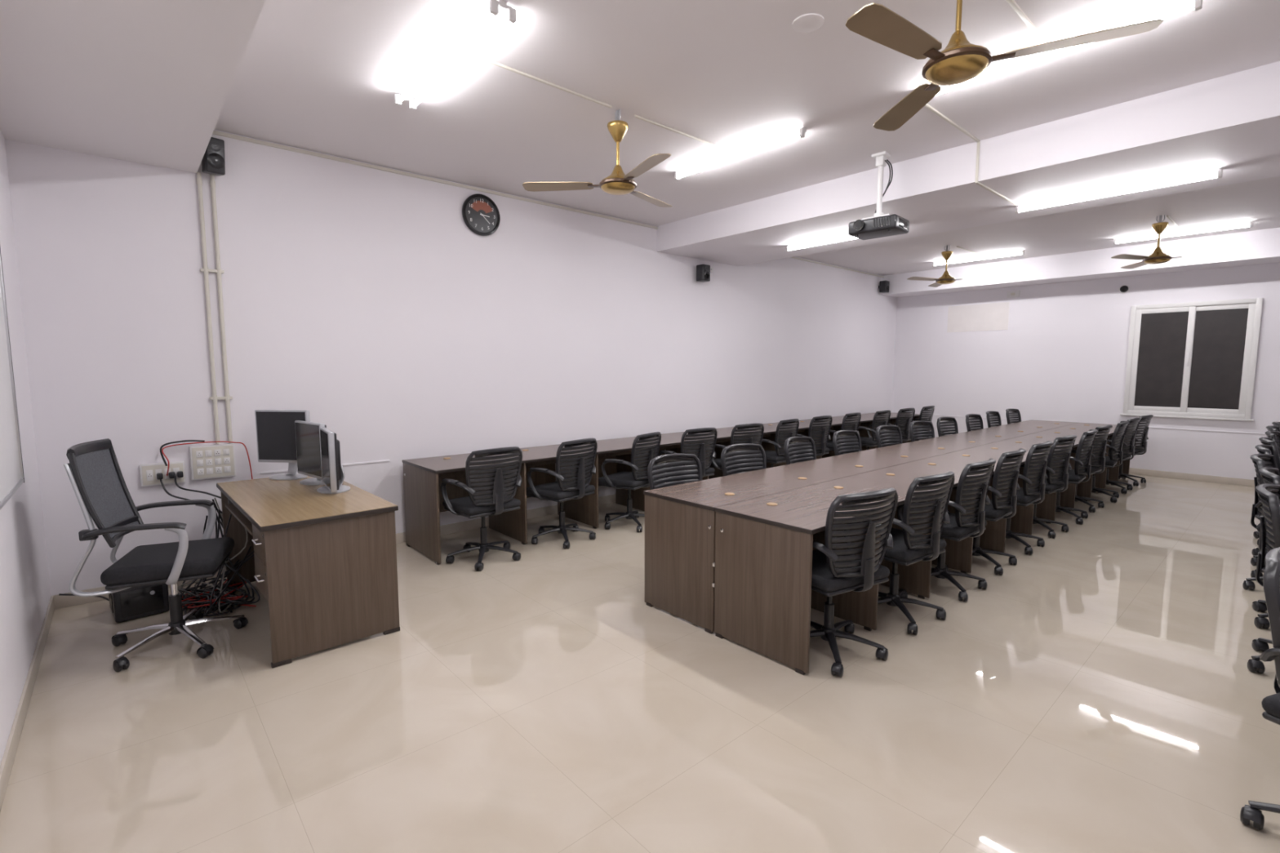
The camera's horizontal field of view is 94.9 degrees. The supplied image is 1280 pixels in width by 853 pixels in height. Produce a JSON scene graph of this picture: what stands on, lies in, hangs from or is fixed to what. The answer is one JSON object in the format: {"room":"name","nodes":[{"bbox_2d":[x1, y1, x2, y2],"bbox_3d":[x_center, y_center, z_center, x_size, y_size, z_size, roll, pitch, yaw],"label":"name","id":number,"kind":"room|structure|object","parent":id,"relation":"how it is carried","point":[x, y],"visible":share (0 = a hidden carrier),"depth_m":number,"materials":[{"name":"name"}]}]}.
{"room":"computer lab","nodes":[
{"label":"computer lab","id":0,"kind":"room"},
{"bbox_2d":[0,130,51,764],"bbox_3d":[-1.744,-0.190,1.216,0.150,3.200,6.250,-5,7,-41],"label":"wall","id":1,"kind":"structure","parent":0,"point":[25,596],"depth_m":3.09,"materials":[{"name":"paint"}]},
{"bbox_2d":[0,247,24,510],"bbox_3d":[-2.274,-0.262,1.953,0.027,1.264,2.422,-5,7,-41],"label":"whiteboard","id":2,"kind":"object","parent":1,"relation":"attached to","point":[11,469],"visible":1,"depth_m":2.74,"materials":[{"name":"metal"}]},
{"bbox_2d":[0,595,54,812],"bbox_3d":[-1.679,1.353,1.417,0.012,0.090,6.238,-5,7,-41],"label":"baseboard","id":3,"kind":"structure","parent":1,"relation":"attached to","point":[8,758],"depth_m":2.56,"materials":[{"name":"tile"}]},
{"bbox_2d":[4,129,897,595],"bbox_3d":[0.480,-0.797,7.413,11.720,3.200,0.150,-5,7,-41],"label":"wall","id":4,"kind":"structure","parent":0,"point":[362,300],"depth_m":4.89,"materials":[{"name":"paint"}]},
{"bbox_2d":[139,461,186,486],"bbox_3d":[-3.276,0.327,4.039,0.240,0.150,0.085,-5,7,-41],"label":"switchboard","id":5,"kind":"object","parent":4,"relation":"attached to","point":[151,474],"visible":1,"depth_m":4.03,"materials":[{"name":"white plastic"}]},
{"bbox_2d":[189,443,235,479],"bbox_3d":[-3.075,0.253,4.235,0.260,0.240,0.047,-5,7,-41],"label":"switchboard","id":6,"kind":"object","parent":4,"relation":"attached to","point":[207,461],"visible":1,"depth_m":4.22,"materials":[{"name":"white plastic"}]},
{"bbox_2d":[201,137,225,176],"bbox_3d":[-2.946,-1.860,4.052,0.177,0.241,0.110,5,7,40],"label":"wall speaker","id":7,"kind":"object","parent":4,"relation":"attached to","point":[213,162],"visible":0.9,"depth_m":4.01,"materials":[{"name":"black plastic"}]},
{"bbox_2d":[196,172,232,444],"bbox_3d":[-3.024,-0.959,4.170,0.135,2.175,0.034,-5,7,-41],"label":"conduit","id":8,"kind":"object","parent":4,"relation":"attached to","point":[205,269],"visible":0.98,"depth_m":4.17,"materials":[{"name":"beige plastic"}]},
{"bbox_2d":[51,493,615,609],"bbox_3d":[0.533,0.756,7.504,11.420,0.090,0.012,-5,7,-41],"label":"baseboard","id":9,"kind":"structure","parent":4,"relation":"attached to","point":[60,602],"depth_m":5.46,"materials":[{"name":"tile"}]},
{"bbox_2d":[212,130,657,229],"bbox_3d":[-1.431,-2.192,5.473,4.360,0.025,0.016,-5,7,-41],"label":"trim","id":10,"kind":"structure","parent":4,"relation":"attached to","point":[215,132],"depth_m":4.99,"materials":[{"name":"beige plastic"}]},
{"bbox_2d":[462,193,500,235],"bbox_3d":[-1.468,-1.961,5.447,0.374,0.374,0.038,-5,7,-41],"label":"wall clock","id":11,"kind":"object","parent":4,"relation":"attached to","point":[480,214],"visible":1,"depth_m":5.43,"materials":[{"name":"black plastic"}]},
{"bbox_2d":[696,263,710,282],"bbox_3d":[0.779,-1.917,7.357,0.140,0.200,0.166,-5,7,-41],"label":"wall speaker","id":12,"kind":"object","parent":4,"relation":"attached to","point":[703,271],"visible":1,"depth_m":7.30,"materials":[{"name":"black plastic"}]},
{"bbox_2d":[0,474,1279,852],"bbox_3d":[2.596,1.079,5.185,11.720,0.100,6.550,-5,7,-41],"label":"floor","id":13,"kind":"structure","parent":0,"point":[1100,694],"depth_m":2.58,"materials":[{"name":"tile"}]},
{"bbox_2d":[108,582,169,622],"bbox_3d":[-3.173,1.062,3.718,0.327,0.220,0.264,5,8,43],"label":"computer tower","id":14,"kind":"object","parent":13,"relation":"on","point":[133,602],"visible":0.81,"depth_m":3.60,"materials":[{"name":"black plastic"}]},
{"bbox_2d":[58,440,227,611],"bbox_3d":[-3.261,0.629,3.954,0.855,1.036,0.556,0,6,2],"label":"power cables","id":15,"kind":"object","parent":13,"relation":"on","point":[183,441],"visible":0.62,"depth_m":4.02,"materials":[{"name":"black plastic"}]},
{"bbox_2d":[63,438,248,671],"bbox_3d":[-2.609,0.645,3.233,0.699,1.145,0.675,-3,6,-24],"label":"office chair","id":16,"kind":"object","parent":13,"relation":"on","point":[93,470],"visible":1,"depth_m":3.13,"materials":[{"name":"fabric"}]},
{"bbox_2d":[177,497,248,613],"bbox_3d":[-2.803,0.825,3.906,0.693,0.655,0.393,4,7,32],"label":"power cables","id":17,"kind":"object","parent":13,"relation":"on","point":[242,549],"visible":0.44,"depth_m":3.95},
{"bbox_2d":[181,582,256,608],"bbox_3d":[-2.819,1.119,3.874,0.408,0.074,0.625,-5,7,-41],"label":"power cables","id":18,"kind":"object","parent":13,"relation":"on","point":[222,597],"visible":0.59,"depth_m":3.77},
{"bbox_2d":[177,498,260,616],"bbox_3d":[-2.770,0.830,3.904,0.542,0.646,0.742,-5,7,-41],"label":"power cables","id":19,"kind":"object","parent":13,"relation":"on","point":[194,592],"visible":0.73,"depth_m":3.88,"materials":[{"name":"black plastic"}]},
{"bbox_2d":[216,475,399,668],"bbox_3d":[-2.146,0.794,3.736,0.675,0.750,1.520,-5,8,-42],"label":"desk","id":20,"kind":"object","parent":13,"relation":"on","point":[325,567],"visible":0.91,"depth_m":3.22,"materials":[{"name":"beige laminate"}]},
{"bbox_2d":[254,409,310,479],"bbox_3d":[-2.527,0.124,4.203,0.400,0.490,0.190,1,6,7],"label":"computer monitor","id":21,"kind":"object","parent":20,"relation":"on","point":[275,428],"visible":0.78,"depth_m":4.16,"materials":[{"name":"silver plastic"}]},
{"bbox_2d":[294,420,326,485],"bbox_3d":[-2.232,0.176,4.035,0.400,0.420,0.190,4,7,38],"label":"computer monitor","id":22,"kind":"object","parent":20,"relation":"on","point":[307,433],"visible":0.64,"depth_m":3.99,"materials":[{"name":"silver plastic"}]},
{"bbox_2d":[316,426,350,493],"bbox_3d":[-1.980,0.213,3.782,0.190,0.395,0.400,-4,7,-35],"label":"computer monitor","id":23,"kind":"object","parent":20,"relation":"on","point":[333,473],"visible":1,"depth_m":3.68,"materials":[{"name":"silver metal"}]},
{"bbox_2d":[440,446,522,571],"bbox_3d":[-1.259,0.607,4.716,0.598,0.931,0.590,-6,8,-45],"label":"office chair","id":24,"kind":"object","parent":13,"relation":"on","point":[496,501],"visible":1,"depth_m":4.52,"materials":[{"name":"black plastic"}]},
{"bbox_2d":[402,444,597,564],"bbox_3d":[-1.222,0.635,5.328,1.560,0.757,0.719,-5,7,-41],"label":"computer desk","id":25,"kind":"object","parent":13,"relation":"on","point":[423,477],"visible":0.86,"depth_m":5.03,"materials":[{"name":"brown wood"}]},
{"bbox_2d":[526,437,597,548],"bbox_3d":[-0.701,0.554,5.258,0.590,0.931,0.598,4,7,37],"label":"office chair","id":26,"kind":"object","parent":13,"relation":"on","point":[561,491],"visible":0.99,"depth_m":5.08,"materials":[{"name":"black plastic"}]},
{"bbox_2d":[598,431,661,532],"bbox_3d":[-0.103,0.505,5.757,0.590,0.931,0.598,3,7,32],"label":"office chair","id":27,"kind":"object","parent":13,"relation":"on","point":[633,480],"visible":0.88,"depth_m":5.56,"materials":[{"name":"black plastic"}]},
{"bbox_2d":[557,433,705,528],"bbox_3d":[-0.051,0.534,6.355,1.558,0.757,0.719,-5,7,-41],"label":"computer desk","id":28,"kind":"object","parent":13,"relation":"on","point":[584,510],"visible":0.32,"depth_m":6.15,"materials":[{"name":"brown wood"}]},
{"bbox_2d":[647,453,702,489],"bbox_3d":[0.372,0.679,3.979,0.598,0.931,0.590,-4,7,-39],"label":"office chair","id":29,"kind":"object","parent":13,"relation":"on","point":[696,473],"visible":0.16,"depth_m":4.16,"materials":[{"name":"black plastic"}]},
{"bbox_2d":[657,427,717,479],"bbox_3d":[0.494,0.456,6.259,0.598,0.931,0.590,-4,7,-37],"label":"office chair","id":30,"kind":"object","parent":13,"relation":"on","point":[686,439],"visible":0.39,"depth_m":6.03,"materials":[{"name":"black plastic"}]},
{"bbox_2d":[665,426,786,482],"bbox_3d":[1.119,0.433,7.382,1.558,0.757,0.719,-5,7,-41],"label":"computer desk","id":31,"kind":"object","parent":13,"relation":"on","point":[723,437],"visible":0.09,"depth_m":7.34,"materials":[{"name":"brown wood"}]},
{"bbox_2d":[708,422,764,473],"bbox_3d":[1.091,0.407,6.759,0.598,0.931,0.590,-4,7,-34],"label":"office chair","id":32,"kind":"object","parent":13,"relation":"on","point":[716,463],"visible":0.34,"depth_m":6.50,"materials":[{"name":"black plastic"}]},
{"bbox_2d":[720,443,766,475],"bbox_3d":[0.944,0.625,4.538,0.598,0.931,0.590,-4,7,-37],"label":"office chair","id":33,"kind":"object","parent":13,"relation":"on","point":[761,463],"visible":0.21,"depth_m":4.73,"materials":[{"name":"black plastic"}]},
{"bbox_2d":[643,464,856,633],"bbox_3d":[0.819,0.754,4.107,1.600,0.757,0.602,-5,7,-41],"label":"computer desk","id":34,"kind":"object","parent":13,"relation":"on","point":[680,520],"visible":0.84,"depth_m":3.63,"materials":[{"name":"brown wood"}]},
{"bbox_2d":[755,418,799,467],"bbox_3d":[1.649,0.354,7.302,0.590,0.931,0.598,5,8,44],"label":"office chair","id":35,"kind":"object","parent":13,"relation":"on","point":[773,457],"visible":0.44,"depth_m":7.04,"materials":[{"name":"black plastic"}]},
{"bbox_2d":[753,419,842,471],"bbox_3d":[2.289,0.333,8.409,1.558,0.757,0.719,-5,7,-41],"label":"computer desk","id":36,"kind":"object","parent":13,"relation":"on","point":[803,428],"visible":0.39,"depth_m":7.99,"materials":[{"name":"brown wood"}]},
{"bbox_2d":[784,436,816,464],"bbox_3d":[1.552,0.574,5.057,0.590,0.931,0.598,6,8,45],"label":"office chair","id":37,"kind":"object","parent":13,"relation":"on","point":[804,442],"visible":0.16,"depth_m":5.25,"materials":[{"name":"black plastic"}]},
{"bbox_2d":[789,415,832,461],"bbox_3d":[2.222,0.302,7.830,0.598,0.931,0.590,-5,7,-41],"label":"office chair","id":38,"kind":"object","parent":13,"relation":"on","point":[821,449],"visible":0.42,"depth_m":7.59,"materials":[{"name":"black plastic"}]},
{"bbox_2d":[714,476,933,675],"bbox_3d":[1.173,0.804,3.598,1.454,0.757,0.624,-5,7,-41],"label":"computer desk","id":39,"kind":"object","parent":13,"relation":"on","point":[764,597],"visible":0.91,"depth_m":3.17,"materials":[{"name":"brown wood"}]},
{"bbox_2d":[826,412,861,451],"bbox_3d":[2.801,0.251,8.349,0.598,0.931,0.590,-5,8,-44],"label":"office chair","id":40,"kind":"object","parent":13,"relation":"on","point":[847,419],"visible":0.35,"depth_m":8.09,"materials":[{"name":"black plastic"}]},
{"bbox_2d":[832,430,861,455],"bbox_3d":[2.146,0.522,5.589,0.598,0.931,0.590,-5,8,-42],"label":"office chair","id":41,"kind":"object","parent":13,"relation":"on","point":[842,450],"visible":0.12,"depth_m":5.78,"materials":[{"name":"black plastic"}]},
{"bbox_2d":[808,413,896,457],"bbox_3d":[3.459,0.232,9.436,1.558,0.757,0.719,-5,7,-41],"label":"computer desk","id":42,"kind":"object","parent":13,"relation":"on","point":[866,420],"visible":0.1,"depth_m":9.25,"materials":[{"name":"brown wood"}]},
{"bbox_2d":[809,488,897,677],"bbox_3d":[1.033,0.758,3.182,0.598,0.931,0.590,-3,6,-29],"label":"office chair","id":43,"kind":"object","parent":13,"relation":"on","point":[834,572],"visible":0.81,"depth_m":2.94,"materials":[{"name":"black plastic"}]},
{"bbox_2d":[790,447,943,474],"bbox_3d":[2.020,0.651,5.161,1.598,0.757,0.602,-5,7,-41],"label":"computer desk","id":44,"kind":"object","parent":13,"relation":"on","point":[868,460],"visible":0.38,"depth_m":5.05,"materials":[{"name":"brown wood"}]},
{"bbox_2d":[858,409,890,449],"bbox_3d":[3.420,0.204,8.824,0.598,0.931,0.590,-5,8,-42],"label":"office chair","id":45,"kind":"object","parent":13,"relation":"on","point":[870,442],"visible":0.43,"depth_m":8.56,"materials":[{"name":"black plastic"}]},
{"bbox_2d":[875,425,902,448],"bbox_3d":[2.764,0.472,6.095,0.598,0.931,0.590,-5,7,-40],"label":"office chair","id":46,"kind":"object","parent":13,"relation":"on","point":[896,438],"visible":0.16,"depth_m":6.29,"materials":[{"name":"black plastic"}]},
{"bbox_2d":[879,408,915,441],"bbox_3d":[4.011,0.155,9.332,0.598,0.931,0.590,-4,7,-38],"label":"office chair","id":47,"kind":"object","parent":13,"relation":"on","point":[904,422],"visible":0.38,"depth_m":9.08,"materials":[{"name":"black plastic"}]},
{"bbox_2d":[877,471,955,635],"bbox_3d":[1.588,0.712,3.648,0.598,0.931,0.590,-4,7,-36],"label":"office chair","id":48,"kind":"object","parent":13,"relation":"on","point":[910,546],"visible":0.84,"depth_m":3.41,"materials":[{"name":"black plastic"}]},
{"bbox_2d":[899,405,934,438],"bbox_3d":[4.587,0.103,9.855,0.598,0.931,0.590,-5,8,-43],"label":"office chair","id":49,"kind":"object","parent":13,"relation":"on","point":[924,410],"visible":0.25,"depth_m":9.58,"materials":[{"name":"black plastic"}]},
{"bbox_2d":[909,420,934,441],"bbox_3d":[3.360,0.420,6.626,0.598,0.931,0.590,-4,7,-36],"label":"office chair","id":50,"kind":"object","parent":13,"relation":"on","point":[930,428],"visible":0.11,"depth_m":6.83,"materials":[{"name":"black plastic"}]},
{"bbox_2d":[848,457,1011,599],"bbox_3d":[2.264,0.710,4.556,1.452,0.757,0.624,-5,7,-41],"label":"computer desk","id":51,"kind":"object","parent":13,"relation":"on","point":[915,578],"visible":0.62,"depth_m":4.38,"materials":[{"name":"brown wood"}]},
{"bbox_2d":[884,435,1003,453],"bbox_3d":[3.220,0.548,6.214,1.598,0.757,0.602,-5,7,-41],"label":"computer desk","id":52,"kind":"object","parent":13,"relation":"on","point":[946,444],"visible":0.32,"depth_m":6.09,"materials":[{"name":"brown wood"}]},
{"bbox_2d":[936,417,958,436],"bbox_3d":[3.941,0.366,7.174,0.598,0.931,0.590,-4,7,-38],"label":"office chair","id":53,"kind":"object","parent":13,"relation":"on","point":[948,421],"visible":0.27,"depth_m":7.38,"materials":[{"name":"black plastic"}]},
{"bbox_2d":[930,457,995,601],"bbox_3d":[2.129,0.665,4.131,0.598,0.931,0.590,-5,7,-40],"label":"office chair","id":54,"kind":"object","parent":13,"relation":"on","point":[962,526],"visible":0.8,"depth_m":3.89,"materials":[{"name":"black plastic"}]},
{"bbox_2d":[965,413,983,431],"bbox_3d":[4.566,0.317,7.673,0.598,0.931,0.590,-5,7,-40],"label":"office chair","id":55,"kind":"object","parent":13,"relation":"on","point":[976,421],"visible":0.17,"depth_m":7.89,"materials":[{"name":"black plastic"}]},
{"bbox_2d":[986,411,1001,427],"bbox_3d":[5.152,0.264,8.216,0.598,0.931,0.590,-5,8,-42],"label":"office chair","id":56,"kind":"object","parent":13,"relation":"on","point":[991,416],"visible":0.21,"depth_m":8.43,"materials":[{"name":"black plastic"}]},
{"bbox_2d":[933,443,1055,552],"bbox_3d":[3.355,0.617,5.513,1.452,0.757,0.624,-5,7,-41],"label":"computer desk","id":57,"kind":"object","parent":13,"relation":"on","point":[993,537],"visible":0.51,"depth_m":5.33,"materials":[{"name":"brown wood"}]},
{"bbox_2d":[949,426,1044,439],"bbox_3d":[4.420,0.445,7.267,1.598,0.757,0.602,-5,7,-41],"label":"computer desk","id":58,"kind":"object","parent":13,"relation":"on","point":[993,433],"visible":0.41,"depth_m":7.17,"materials":[{"name":"brown wood"}]},
{"bbox_2d":[972,448,1026,575],"bbox_3d":[2.658,0.616,4.627,0.598,0.931,0.590,-5,7,-41],"label":"office chair","id":59,"kind":"object","parent":13,"relation":"on","point":[999,508],"visible":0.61,"depth_m":4.38,"materials":[{"name":"black plastic"}]},
{"bbox_2d":[1005,408,1021,424],"bbox_3d":[5.757,0.213,8.736,0.598,0.931,0.590,-5,7,-39],"label":"office chair","id":60,"kind":"object","parent":13,"relation":"on","point":[1016,416],"visible":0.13,"depth_m":8.95,"materials":[{"name":"black plastic"}]},
{"bbox_2d":[1005,440,1053,555],"bbox_3d":[3.203,0.569,5.106,0.598,0.931,0.590,-5,7,-40],"label":"office chair","id":61,"kind":"object","parent":13,"relation":"on","point":[1028,495],"visible":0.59,"depth_m":4.86,"materials":[{"name":"black plastic"}]},
{"bbox_2d":[992,433,1080,524],"bbox_3d":[4.445,0.523,6.470,1.452,0.757,0.624,-5,7,-41],"label":"computer desk","id":62,"kind":"object","parent":13,"relation":"on","point":[1046,509],"visible":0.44,"depth_m":6.28,"materials":[{"name":"brown wood"}]},
{"bbox_2d":[995,419,1078,430],"bbox_3d":[5.621,0.341,8.320,1.598,0.757,0.602,-5,7,-41],"label":"computer desk","id":63,"kind":"object","parent":13,"relation":"on","point":[1033,424],"visible":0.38,"depth_m":8.22,"materials":[{"name":"brown wood"}]},
{"bbox_2d":[1032,435,1076,538],"bbox_3d":[3.750,0.522,5.584,0.598,0.931,0.590,-4,7,-36],"label":"office chair","id":64,"kind":"object","parent":13,"relation":"on","point":[1053,483],"visible":0.58,"depth_m":5.33,"materials":[{"name":"black plastic"}]},
{"bbox_2d":[1035,426,1115,501],"bbox_3d":[5.536,0.429,7.427,1.452,0.757,0.624,-5,7,-41],"label":"computer desk","id":65,"kind":"object","parent":13,"relation":"on","point":[1083,489],"visible":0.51,"depth_m":7.23,"materials":[{"name":"brown wood"}]},
{"bbox_2d":[1055,429,1097,524],"bbox_3d":[4.306,0.476,6.049,0.590,0.931,0.598,6,8,44],"label":"office chair","id":66,"kind":"object","parent":13,"relation":"on","point":[1076,476],"visible":0.64,"depth_m":5.80,"materials":[{"name":"black plastic"}]},
{"bbox_2d":[1075,424,1112,512],"bbox_3d":[4.842,0.428,6.539,0.598,0.931,0.590,-4,7,-38],"label":"office chair","id":67,"kind":"object","parent":13,"relation":"on","point":[1095,467],"visible":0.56,"depth_m":6.29,"materials":[{"name":"black plastic"}]},
{"bbox_2d":[1066,422,1132,485],"bbox_3d":[6.354,0.358,8.145,0.725,0.757,0.624,-5,7,-41],"label":"computer desk","id":68,"kind":"object","parent":13,"relation":"on","point":[1113,472],"visible":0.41,"depth_m":8.10,"materials":[{"name":"brown wood"}]},
{"bbox_2d":[1091,421,1128,502],"bbox_3d":[5.403,0.383,6.998,0.590,0.931,0.598,5,8,43],"label":"office chair","id":69,"kind":"object","parent":13,"relation":"on","point":[1116,446],"visible":0.56,"depth_m":6.75,"materials":[{"name":"black plastic"}]},
{"bbox_2d":[1106,417,1140,493],"bbox_3d":[5.948,0.336,7.479,0.598,0.931,0.590,-5,7,-40],"label":"office chair","id":70,"kind":"object","parent":13,"relation":"on","point":[1128,450],"visible":0.51,"depth_m":7.24,"materials":[{"name":"black plastic"}]},
{"bbox_2d":[1118,414,1153,486],"bbox_3d":[6.507,0.291,7.942,0.598,0.931,0.590,-4,7,-36],"label":"office chair","id":71,"kind":"object","parent":13,"relation":"on","point":[1140,443],"visible":0.49,"depth_m":7.70,"materials":[{"name":"black plastic"}]},
{"bbox_2d":[1240,546,1279,831],"bbox_3d":[2.281,0.895,1.778,0.598,0.931,0.590,-2,6,-19],"label":"office chair","id":72,"kind":"object","parent":13,"relation":"on","point":[1271,578],"visible":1,"depth_m":1.87,"materials":[{"name":"black plastic"}]},
{"bbox_2d":[1242,453,1277,590],"bbox_3d":[4.494,0.681,3.962,0.598,0.931,0.590,-4,7,-36],"label":"office chair","id":73,"kind":"object","parent":13,"relation":"on","point":[1260,460],"visible":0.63,"depth_m":4.09,"materials":[{"name":"black plastic"}]},
{"bbox_2d":[1250,444,1275,565],"bbox_3d":[5.073,0.630,4.483,0.598,0.931,0.590,-5,7,-41],"label":"office chair","id":74,"kind":"object","parent":13,"relation":"on","point":[1261,449],"visible":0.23,"depth_m":4.59,"materials":[{"name":"black plastic"}]},
{"bbox_2d":[1247,484,1279,673],"bbox_3d":[3.383,0.788,2.868,0.598,0.931,0.590,-5,7,-40],"label":"office chair","id":75,"kind":"object","parent":13,"relation":"on","point":[1269,494],"visible":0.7,"depth_m":2.97,"materials":[{"name":"black plastic"}]},
{"bbox_2d":[1252,467,1279,628],"bbox_3d":[3.956,0.737,3.396,0.598,0.931,0.590,-5,8,-44],"label":"office chair","id":76,"kind":"object","parent":13,"relation":"on","point":[1269,475],"visible":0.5,"depth_m":3.49,"materials":[{"name":"black plastic"}]},
{"bbox_2d":[1253,437,1279,546],"bbox_3d":[5.652,0.579,5.003,0.590,0.931,0.598,5,8,43],"label":"office chair","id":77,"kind":"object","parent":13,"relation":"on","point":[1264,441],"visible":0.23,"depth_m":4.99,"materials":[{"name":"black plastic"}]},
{"bbox_2d":[213,0,1279,275],"bbox_3d":[2.596,-2.205,4.863,11.720,0.100,6.550,-5,7,-41],"label":"ceiling","id":78,"kind":"structure","parent":0,"point":[320,76],"depth_m":3.56,"materials":[{"name":"paint"}]},
{"bbox_2d":[0,0,265,173],"bbox_3d":[-1.346,-1.657,1.425,0.910,0.320,6.250,-5,7,-41],"label":"ceiling beam","id":79,"kind":"structure","parent":78,"relation":"attached to","point":[144,82],"depth_m":2.70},
{"bbox_2d":[394,0,515,109],"bbox_3d":[-1.031,-1.951,3.142,0.126,0.070,1.248,-5,7,-41],"label":"tube light","id":80,"kind":"object","parent":78,"relation":"attached to","point":[496,7],"visible":1,"depth_m":3.00,"materials":[{"name":"white plastic"}]},
{"bbox_2d":[522,109,672,207],"bbox_3d":[-0.084,-1.785,3.726,1.124,0.515,0.985,-3,6,-26],"label":"ceiling fan","id":81,"kind":"object","parent":78,"relation":"hanging from","point":[618,183],"depth_m":3.82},
{"bbox_2d":[471,53,728,151],"bbox_3d":[-0.118,-2.045,3.808,2.100,0.012,0.018,-5,7,-41],"label":"conduit","id":82,"kind":"object","parent":78,"relation":"attached to","point":[474,55],"visible":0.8,"depth_m":3.58,"materials":[{"name":"beige plastic"}]},
{"bbox_2d":[674,126,806,180],"bbox_3d":[0.728,-2.088,4.539,0.060,0.070,1.248,-5,7,-41],"label":"tube light","id":83,"kind":"object","parent":78,"relation":"attached to","point":[800,132],"visible":1,"depth_m":4.45,"materials":[{"name":"white plastic"}]},
{"bbox_2d":[791,13,824,32],"bbox_3d":[0.814,-1.951,2.847,0.150,0.012,0.150,-5,7,-41],"label":"junction","id":84,"kind":"object","parent":78,"relation":"attached to","point":[809,22],"depth_m":2.83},
{"bbox_2d":[786,234,857,251],"bbox_3d":[2.066,-1.952,6.126,0.060,0.070,1.248,-5,7,-41],"label":"tube light","id":85,"kind":"object","parent":78,"relation":"attached to","point":[846,237],"visible":0.51,"depth_m":6.28,"materials":[{"name":"white plastic"}]},
{"bbox_2d":[848,151,909,239],"bbox_3d":[1.884,-1.819,4.622,0.383,0.622,0.325,5,8,44],"label":"ceiling projector","id":86,"kind":"object","parent":78,"relation":"hanging from","point":[879,225],"depth_m":4.58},
{"bbox_2d":[906,244,999,287],"bbox_3d":[4.283,-2.196,7.924,0.985,0.515,1.124,5,7,40],"label":"ceiling fan","id":87,"kind":"object","parent":78,"relation":"hanging from","point":[945,278],"depth_m":7.96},
{"bbox_2d":[657,61,1279,266],"bbox_3d":[2.828,-2.031,5.086,1.500,0.290,6.250,-5,7,-41],"label":"ceiling beam","id":88,"kind":"structure","parent":78,"relation":"attached to","point":[1231,122],"depth_m":4.35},
{"bbox_2d":[924,103,1017,205],"bbox_3d":[2.418,-1.945,4.270,1.980,0.302,0.018,-5,7,-41],"label":"conduit","id":89,"kind":"object","parent":78,"relation":"attached to","point":[929,107],"visible":0.84,"depth_m":4.32,"materials":[{"name":"beige plastic"}]},
{"bbox_2d":[932,249,1025,266],"bbox_3d":[5.004,-2.500,8.742,0.060,0.070,1.248,-5,7,-41],"label":"tube light","id":90,"kind":"object","parent":78,"relation":"attached to","point":[1018,252],"visible":1,"depth_m":8.69,"materials":[{"name":"white plastic"}]},
{"bbox_2d":[845,0,1163,130],"bbox_3d":[1.384,-1.641,2.260,0.985,0.515,1.124,3,6,26],"label":"ceiling fan","id":91,"kind":"object","parent":78,"relation":"hanging from","point":[961,61],"depth_m":2.23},
{"bbox_2d":[936,42,1093,95],"bbox_3d":[2.008,-1.947,3.185,0.060,0.061,0.743,-5,7,-41],"label":"tube light","id":92,"kind":"object","parent":78,"relation":"attached to","point":[1015,63],"depth_m":3.18,"materials":[{"name":"white plastic"}]},
{"bbox_2d":[1006,0,1044,42],"bbox_3d":[1.253,-1.897,2.291,2.140,0.012,0.018,-5,7,-41],"label":"conduit","id":93,"kind":"object","parent":78,"relation":"attached to","point":[1014,5],"visible":1,"depth_m":2.81,"materials":[{"name":"beige plastic"}]},
{"bbox_2d":[882,226,1279,297],"bbox_3d":[6.661,-2.336,8.452,0.580,0.340,6.250,-5,7,-41],"label":"ceiling beam","id":94,"kind":"structure","parent":78,"relation":"attached to","point":[1259,246],"depth_m":8.30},
{"bbox_2d":[1014,167,1222,213],"bbox_3d":[3.601,-1.794,4.514,0.060,0.070,1.248,-5,7,-41],"label":"tube light","id":95,"kind":"object","parent":78,"relation":"attached to","point":[1217,173],"visible":1,"depth_m":4.43,"materials":[{"name":"white plastic"}]},
{"bbox_2d":[1080,0,1202,35],"bbox_3d":[2.363,-1.903,2.784,0.060,0.071,0.445,-5,7,-41],"label":"tube light","id":96,"kind":"object","parent":78,"relation":"attached to","point":[1171,9],"depth_m":2.71,"materials":[{"name":"white plastic"}]},
{"bbox_2d":[1111,214,1238,269],"bbox_3d":[5.794,-2.043,6.357,0.985,0.515,1.124,5,8,43],"label":"ceiling fan","id":97,"kind":"object","parent":78,"relation":"hanging from","point":[1157,256],"depth_m":6.41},
{"bbox_2d":[1113,221,1253,244],"bbox_3d":[6.531,-2.341,7.123,0.060,0.070,1.248,-5,7,-41],"label":"tube light","id":98,"kind":"object","parent":78,"relation":"attached to","point":[1249,224],"visible":1,"depth_m":7.06,"materials":[{"name":"white plastic"}]},
{"bbox_2d":[892,262,1279,479],"bbox_3d":[6.935,-0.936,8.831,0.150,3.200,6.250,-5,7,-41],"label":"wall","id":99,"kind":"structure","parent":0,"point":[1062,353],"depth_m":9.00,"materials":[{"name":"paint"}]},
{"bbox_2d":[946,302,1009,332],"bbox_3d":[5.733,-1.849,9.995,0.004,0.450,0.950,-5,7,-41],"label":"plaster","id":100,"kind":"object","parent":99,"relation":"attached to","point":[994,316],"visible":1,"depth_m":9.97,"materials":[{"name":"beige paint"}]},
{"bbox_2d":[1120,297,1262,421],"bbox_3d":[7.495,-0.901,8.038,0.060,1.575,1.360,-5,7,-41],"label":"window","id":101,"kind":"structure","parent":99,"relation":"in","point":[1189,360],"depth_m":7.99,"materials":[{"name":"white plastic"}]},
{"bbox_2d":[1128,467,1254,486],"bbox_3d":[6.875,0.617,8.930,0.012,0.090,6.226,-5,7,-41],"label":"baseboard","id":102,"kind":"structure","parent":99,"relation":"attached to","point":[1240,482],"depth_m":8.09,"materials":[{"name":"tile"}]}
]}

